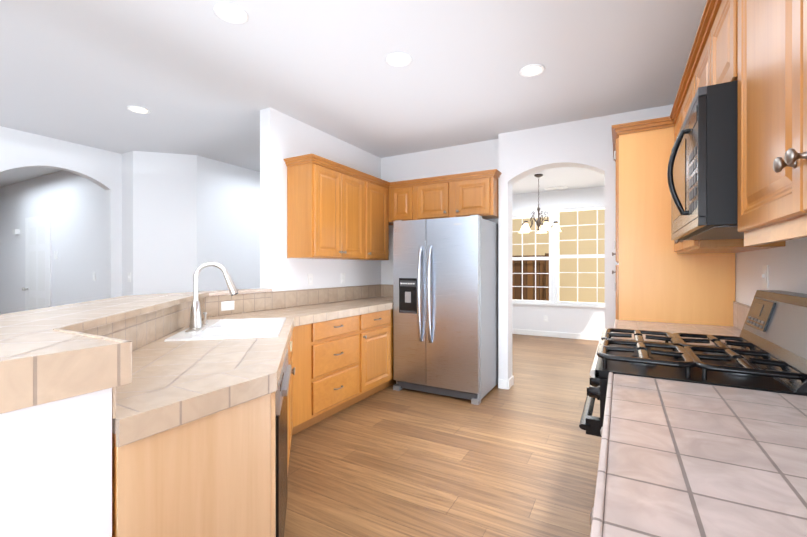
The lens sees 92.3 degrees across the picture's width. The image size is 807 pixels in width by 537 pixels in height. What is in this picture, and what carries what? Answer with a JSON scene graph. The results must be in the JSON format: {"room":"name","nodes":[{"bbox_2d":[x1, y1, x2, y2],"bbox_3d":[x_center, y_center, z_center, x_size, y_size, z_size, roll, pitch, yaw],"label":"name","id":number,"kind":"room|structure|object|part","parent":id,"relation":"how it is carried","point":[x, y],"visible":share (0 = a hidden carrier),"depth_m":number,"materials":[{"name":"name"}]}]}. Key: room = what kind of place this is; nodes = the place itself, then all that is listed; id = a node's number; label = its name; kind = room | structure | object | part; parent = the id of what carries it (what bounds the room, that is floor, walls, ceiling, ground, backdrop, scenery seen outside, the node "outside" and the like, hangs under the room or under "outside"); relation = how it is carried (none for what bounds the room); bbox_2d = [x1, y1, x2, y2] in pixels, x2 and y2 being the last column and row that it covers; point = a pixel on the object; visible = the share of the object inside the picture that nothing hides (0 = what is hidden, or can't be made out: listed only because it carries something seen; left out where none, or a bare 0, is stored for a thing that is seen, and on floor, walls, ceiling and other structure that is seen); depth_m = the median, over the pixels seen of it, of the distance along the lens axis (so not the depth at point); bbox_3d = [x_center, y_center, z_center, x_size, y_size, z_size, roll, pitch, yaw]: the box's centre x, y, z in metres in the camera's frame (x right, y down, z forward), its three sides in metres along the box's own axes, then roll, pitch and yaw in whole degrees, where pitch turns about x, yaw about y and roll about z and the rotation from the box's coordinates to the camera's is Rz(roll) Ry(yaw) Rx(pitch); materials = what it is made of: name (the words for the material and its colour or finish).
{"room":"kitchen","nodes":[
{"label":"kitchen","id":0,"kind":"room"},
{"bbox_2d":[0,126,121,297],"bbox_3d":[-4.939,-0.079,2.503,0.120,2.720,5.500,0,0,29],"label":"wall","id":1,"kind":"structure","parent":0,"point":[102,168],"depth_m":4.57,"materials":[{"name":"white paint"}]},
{"bbox_2d":[0,151,132,313],"bbox_3d":[-5.350,-0.082,5.954,4.750,2.720,0.120,0,0,29],"label":"wall","id":2,"kind":"structure","parent":0,"point":[73,205],"depth_m":5.62,"materials":[{"name":"white paint"}]},
{"bbox_2d":[12,229,19,234],"bbox_3d":[-6.386,-0.606,6.431,0.301,0.091,0.060,0,0,29],"label":"thermostat","id":3,"kind":"object","parent":2,"relation":"attached to","point":[16,231],"depth_m":6.46,"materials":[{"name":"white plastic"}]},
{"bbox_2d":[22,214,50,310],"bbox_3d":[-5.773,0.228,6.068,0.940,2.100,0.096,0,0,29],"label":"door","id":4,"kind":"structure","parent":2,"relation":"attached to","point":[37,288],"depth_m":6.09,"materials":[{"name":"white wood"}]},
{"bbox_2d":[0,292,262,536],"bbox_3d":[-1.169,0.744,1.944,1.785,1.075,2.632,0,0,29],"label":"wall","id":5,"kind":"structure","parent":0,"point":[55,468],"depth_m":0.85,"materials":[{"name":"white paint"}]},
{"bbox_2d":[0,288,271,413],"bbox_3d":[-1.273,0.230,1.757,1.846,0.103,3.059,0,0,29],"label":"countertop","id":6,"kind":"structure","parent":5,"relation":"on","point":[50,354],"depth_m":0.92,"materials":[{"name":"beige tile"}]},
{"bbox_2d":[117,373,276,448],"bbox_3d":[-0.570,0.397,1.149,0.016,0.066,0.492,0,0,29],"label":"countertop edge","id":7,"kind":"structure","parent":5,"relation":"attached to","point":[142,426],"depth_m":1.09,"materials":[{"name":"beige tile"}]},
{"bbox_2d":[221,301,233,310],"bbox_3d":[-1.392,0.296,3.072,0.008,0.072,0.116,0,0,29],"label":"outlet","id":8,"kind":"object","parent":5,"relation":"attached to","point":[227,305],"depth_m":3.07,"materials":[{"name":"white plastic"}]},
{"bbox_2d":[133,151,196,294],"bbox_3d":[-2.983,-0.081,4.895,0.707,2.720,0.120,0,0,-16],"label":"wall","id":9,"kind":"structure","parent":0,"point":[164,222],"depth_m":4.83,"materials":[{"name":"white paint"}]},
{"bbox_2d":[197,155,259,291],"bbox_3d":[-1.824,-0.082,6.489,0.120,2.720,3.500,0,0,29],"label":"wall","id":10,"kind":"structure","parent":0,"point":[228,217],"depth_m":5.32,"materials":[{"name":"white paint"}]},
{"bbox_2d":[260,107,380,309],"bbox_3d":[-0.801,-0.080,4.294,0.130,2.720,1.830,0,0,29],"label":"wall","id":11,"kind":"structure","parent":0,"point":[283,136],"depth_m":3.67,"materials":[{"name":"white paint"}]},
{"bbox_2d":[308,274,312,284],"bbox_3d":[-0.935,0.110,3.905,0.016,0.116,0.072,0,0,29],"label":"outlet","id":12,"kind":"object","parent":11,"relation":"attached to","point":[310,276],"depth_m":3.90,"materials":[{"name":"white plastic"}]},
{"bbox_2d":[285,154,367,259],"bbox_3d":[-0.751,-0.547,3.912,0.325,0.895,0.812,0,0,29],"label":"upper cabinet","id":13,"kind":"object","parent":11,"relation":"attached to","point":[335,210],"depth_m":3.63,"materials":[{"name":"brown wood"}]},
{"bbox_2d":[341,273,344,282],"bbox_3d":[-0.680,0.110,4.370,0.008,0.116,0.072,0,0,29],"label":"outlet","id":14,"kind":"object","parent":11,"relation":"attached to","point":[342,274],"depth_m":4.36,"materials":[{"name":"white plastic"}]},
{"bbox_2d":[368,178,391,259],"bbox_3d":[-0.427,-0.547,4.490,0.325,0.895,0.513,0,0,29],"label":"upper cabinet","id":15,"kind":"object","parent":11,"relation":"attached to","point":[378,224],"depth_m":4.41,"materials":[{"name":"brown wood"}]},
{"bbox_2d":[0,0,706,194],"bbox_3d":[-2.911,-1.490,4.404,10.920,0.100,11.000,0,0,29],"label":"ceiling","id":16,"kind":"structure","parent":0,"point":[199,78],"depth_m":2.82,"materials":[{"name":"white paint"}]},
{"bbox_2d":[127,105,149,113],"bbox_3d":[-2.394,-1.434,3.506,0.179,0.010,0.179,0,0,-16],"label":"recessed light","id":17,"kind":"object","parent":16,"relation":"in","point":[137,109],"depth_m":3.51,"materials":[{"name":"white"}]},
{"bbox_2d":[213,2,247,23],"bbox_3d":[-0.970,-1.433,2.181,0.179,0.010,0.179,0,0,-16],"label":"recessed light","id":18,"kind":"object","parent":16,"relation":"in","point":[230,12],"depth_m":2.18,"materials":[{"name":"white"}]},
{"bbox_2d":[386,52,411,66],"bbox_3d":[-0.034,-1.433,2.666,0.179,0.010,0.179,0,0,-16],"label":"recessed light","id":19,"kind":"object","parent":16,"relation":"in","point":[397,59],"depth_m":2.67,"materials":[{"name":"white"}]},
{"bbox_2d":[519,64,544,76],"bbox_3d":[0.932,-1.433,2.813,0.179,0.010,0.179,0,0,-16],"label":"recessed light","id":20,"kind":"object","parent":16,"relation":"in","point":[531,70],"depth_m":2.81,"materials":[{"name":"white"}]},
{"bbox_2d":[519,174,560,233],"bbox_3d":[2.090,-1.002,5.984,0.645,0.877,0.622,0,0,29],"label":"chandelier","id":21,"kind":"object","parent":16,"relation":"hanging from","point":[545,226],"visible":1,"depth_m":5.91,"materials":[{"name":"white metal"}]},
{"bbox_2d":[544,186,567,189],"bbox_3d":[2.724,-1.435,6.932,0.380,0.014,0.160,0,0,29],"label":"ceiling vent","id":22,"kind":"object","parent":16,"relation":"in","point":[561,187],"visible":1,"depth_m":6.92,"materials":[{"name":"white metal"}]},
{"bbox_2d":[381,139,497,296],"bbox_3d":[0.372,-0.081,4.761,1.720,2.720,0.130,0,0,29],"label":"wall","id":23,"kind":"structure","parent":0,"point":[472,157],"depth_m":4.68,"materials":[{"name":"white paint"}]},
{"bbox_2d":[392,182,415,221],"bbox_3d":[0.072,-0.775,4.666,0.313,0.440,0.322,0,0,29],"label":"upper cabinet","id":24,"kind":"object","parent":23,"relation":"attached to","point":[403,193],"depth_m":4.52,"materials":[{"name":"brown wood"}]},
{"bbox_2d":[416,175,451,219],"bbox_3d":[0.407,-0.775,4.478,0.455,0.440,0.322,0,0,29],"label":"upper cabinet","id":25,"kind":"object","parent":23,"relation":"attached to","point":[433,195],"depth_m":4.33,"materials":[{"name":"brown wood"}]},
{"bbox_2d":[452,170,499,218],"bbox_3d":[0.803,-0.775,4.256,0.454,0.440,0.322,0,0,29],"label":"upper cabinet","id":26,"kind":"object","parent":23,"relation":"attached to","point":[472,194],"depth_m":4.11,"materials":[{"name":"brown wood"}]},
{"bbox_2d":[284,334,600,536],"bbox_3d":[-2.876,1.330,4.386,11.000,0.100,11.000,0,0,29],"label":"floor","id":27,"kind":"structure","parent":0,"point":[519,457],"depth_m":2.57,"materials":[{"name":"wood"}]},
{"bbox_2d":[81,293,395,536],"bbox_3d":[-1.098,0.746,1.924,1.667,1.072,1.326,0,0,29],"label":"base cabinet","id":28,"kind":"object","parent":27,"relation":"on","point":[225,474],"depth_m":1.42,"materials":[{"name":"brown wood"}]},
{"bbox_2d":[185,261,237,331],"bbox_3d":[-1.202,0.158,2.318,0.337,0.400,0.269,0,0,29],"label":"faucet","id":29,"kind":"object","parent":28,"relation":"on","point":[196,323],"depth_m":2.29,"materials":[{"name":"silver metal"}]},
{"bbox_2d":[116,297,392,417],"bbox_3d":[-0.487,0.385,2.991,1.667,0.041,3.772,0,0,29],"label":"countertop","id":30,"kind":"structure","parent":28,"relation":"on","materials":[{"name":"tile"}]},
{"bbox_2d":[164,317,285,341],"bbox_3d":[-1.032,0.449,2.393,0.932,0.184,0.944,0,0,29],"label":"sink","id":31,"kind":"object","parent":30,"relation":"in","point":[230,329],"depth_m":2.35,"materials":[{"name":"white ceramic"}]},
{"bbox_2d":[276,349,291,536],"bbox_3d":[-0.559,0.838,1.688,0.468,0.848,0.494,0,0,29],"label":"dishwasher","id":32,"kind":"object","parent":28,"relation":"in","point":[285,372],"depth_m":1.55,"materials":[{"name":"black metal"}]},
{"bbox_2d":[221,290,392,304],"bbox_3d":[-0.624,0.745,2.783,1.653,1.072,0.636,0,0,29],"label":"backsplash","id":33,"kind":"structure","parent":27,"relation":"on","point":[387,298],"depth_m":4.08,"materials":[{"name":"beige tile"}]},
{"bbox_2d":[293,285,392,292],"bbox_3d":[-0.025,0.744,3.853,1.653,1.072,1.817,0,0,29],"label":"backsplash","id":34,"kind":"structure","parent":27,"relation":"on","point":[365,288],"depth_m":4.54,"materials":[{"name":"beige tile"}]},
{"bbox_2d":[393,215,497,404],"bbox_3d":[0.462,0.386,4.154,0.930,1.787,0.821,0,0,29],"label":"fridge","id":35,"kind":"object","parent":27,"relation":"on","point":[445,306],"visible":1,"depth_m":3.84,"materials":[{"name":"grey metal"}]},
{"bbox_2d":[594,445,605,536],"bbox_3d":[0.609,0.845,0.458,0.651,0.874,0.787,0,0,29],"label":"base cabinet","id":36,"kind":"object","parent":27,"relation":"on","point":[603,446],"depth_m":0.63,"materials":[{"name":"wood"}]},
{"bbox_2d":[614,321,741,346],"bbox_3d":[1.607,0.386,2.244,0.656,0.041,0.846,0,0,29],"label":"countertop","id":37,"kind":"structure","parent":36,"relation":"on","point":[672,328],"depth_m":2.37,"materials":[{"name":"beige tile"}]},
{"bbox_2d":[598,374,806,536],"bbox_3d":[0.429,0.388,0.141,0.656,0.041,2.425,0,0,29],"label":"countertop","id":38,"kind":"structure","parent":36,"relation":"on","point":[684,459],"depth_m":0.74,"materials":[{"name":"beige tile"}]},
{"bbox_2d":[606,401,609,424],"bbox_3d":[0.913,0.845,1.000,0.651,0.874,0.455,0,0,29],"label":"base cabinet","id":39,"kind":"object","parent":27,"relation":"on","point":[607,402],"depth_m":0.98,"materials":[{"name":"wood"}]},
{"bbox_2d":[579,290,806,436],"bbox_3d":[1.154,0.679,1.569,0.754,1.165,0.761,0,0,29],"label":"range","id":40,"kind":"object","parent":27,"relation":"on","point":[766,350],"visible":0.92,"depth_m":1.41,"materials":[{"name":"black metal"}]},
{"bbox_2d":[512,186,604,334],"bbox_3d":[2.741,-0.083,7.342,3.330,2.720,0.150,0,0,29],"label":"wall","id":41,"kind":"structure","parent":0,"point":[580,320],"depth_m":7.21,"materials":[{"name":"white paint"}]},
{"bbox_2d":[512,329,601,340],"bbox_3d":[2.648,1.227,7.301,3.210,0.100,0.014,0,0,29],"label":"baseboard","id":42,"kind":"structure","parent":41,"relation":"attached to","point":[514,331],"depth_m":7.18,"materials":[{"name":"white"}]},
{"bbox_2d":[512,206,604,307],"bbox_3d":[2.902,-0.205,7.212,2.040,1.795,0.140,0,0,29],"label":"window frames","id":43,"kind":"structure","parent":41,"relation":"in","point":[563,303],"depth_m":7.22,"materials":[{"name":"white plastic"}]},
{"bbox_2d":[498,104,672,379],"bbox_3d":[1.842,-0.080,3.805,1.780,2.720,0.200,0,0,29],"label":"wall","id":44,"kind":"structure","parent":0,"point":[583,143],"depth_m":3.90,"materials":[{"name":"white paint"}]},
{"bbox_2d":[498,375,513,385],"bbox_3d":[0.417,1.229,4.725,1.834,0.100,0.018,0,0,29],"label":"baseboard","id":45,"kind":"structure","parent":44,"relation":"attached to","point":[505,384],"depth_m":4.13,"materials":[{"name":"white"}]},
{"bbox_2d":[735,237,806,305],"bbox_3d":[0.940,-0.077,0.241,0.130,2.720,7.300,0,0,29],"label":"wall","id":46,"kind":"structure","parent":0,"point":[787,263],"depth_m":1.84,"materials":[{"name":"white paint"}]},
{"bbox_2d":[612,0,806,325],"bbox_3d":[1.039,0.134,1.272,0.699,2.297,4.997,0,0,29],"label":"upper cabinet","id":47,"kind":"object","parent":46,"relation":"attached to","point":[757,49],"visible":0.71,"depth_m":1.54,"materials":[{"name":"brown wood"}]},
{"bbox_2d":[667,80,743,239],"bbox_3d":[1.288,-0.358,1.493,0.479,0.449,0.759,0,0,29],"label":"over-the-range microwave","id":48,"kind":"object","parent":47,"relation":"attached to","point":[702,174],"visible":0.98,"depth_m":1.24,"materials":[{"name":"black metal"}]},
{"bbox_3d":[1.035,-0.360,1.466,0.063,0.322,0.026,0,0,29],"label":"microwave hood handle","id":49,"kind":"part","parent":48,"relation":"part of","materials":[{"name":"black plastic"}]},
{"bbox_2d":[762,265,768,288],"bbox_3d":[1.815,0.042,1.952,0.016,0.116,0.072,0,0,29],"label":"outlet","id":50,"kind":"object","parent":46,"relation":"attached to","point":[765,268],"depth_m":1.94,"materials":[{"name":"white plastic"}]},
{"label":"outside","id":51,"kind":"structure","parent":0,"visible":0},
{"bbox_3d":[4.506,1.345,9.994,16.000,0.100,6.200,0,0,29],"label":"ground","id":52,"kind":"structure","parent":51,"visible":0},
{"bbox_2d":[512,253,548,300],"bbox_3d":[0.903,0.490,10.160,5.550,1.670,0.090,0,0,29],"label":"fence","id":53,"kind":"object","parent":52,"relation":"on","point":[542,282],"visible":0.17,"depth_m":9.02,"materials":[{"name":"brown wood"}]},
{"bbox_2d":[512,209,604,302],"bbox_3d":[4.408,-2.175,9.816,16.000,7.100,0.200,0,0,29],"label":"stucco house","id":54,"kind":"structure","parent":52,"relation":"on","point":[566,280],"depth_m":9.75,"materials":[{"name":"beige paint"}]}
]}

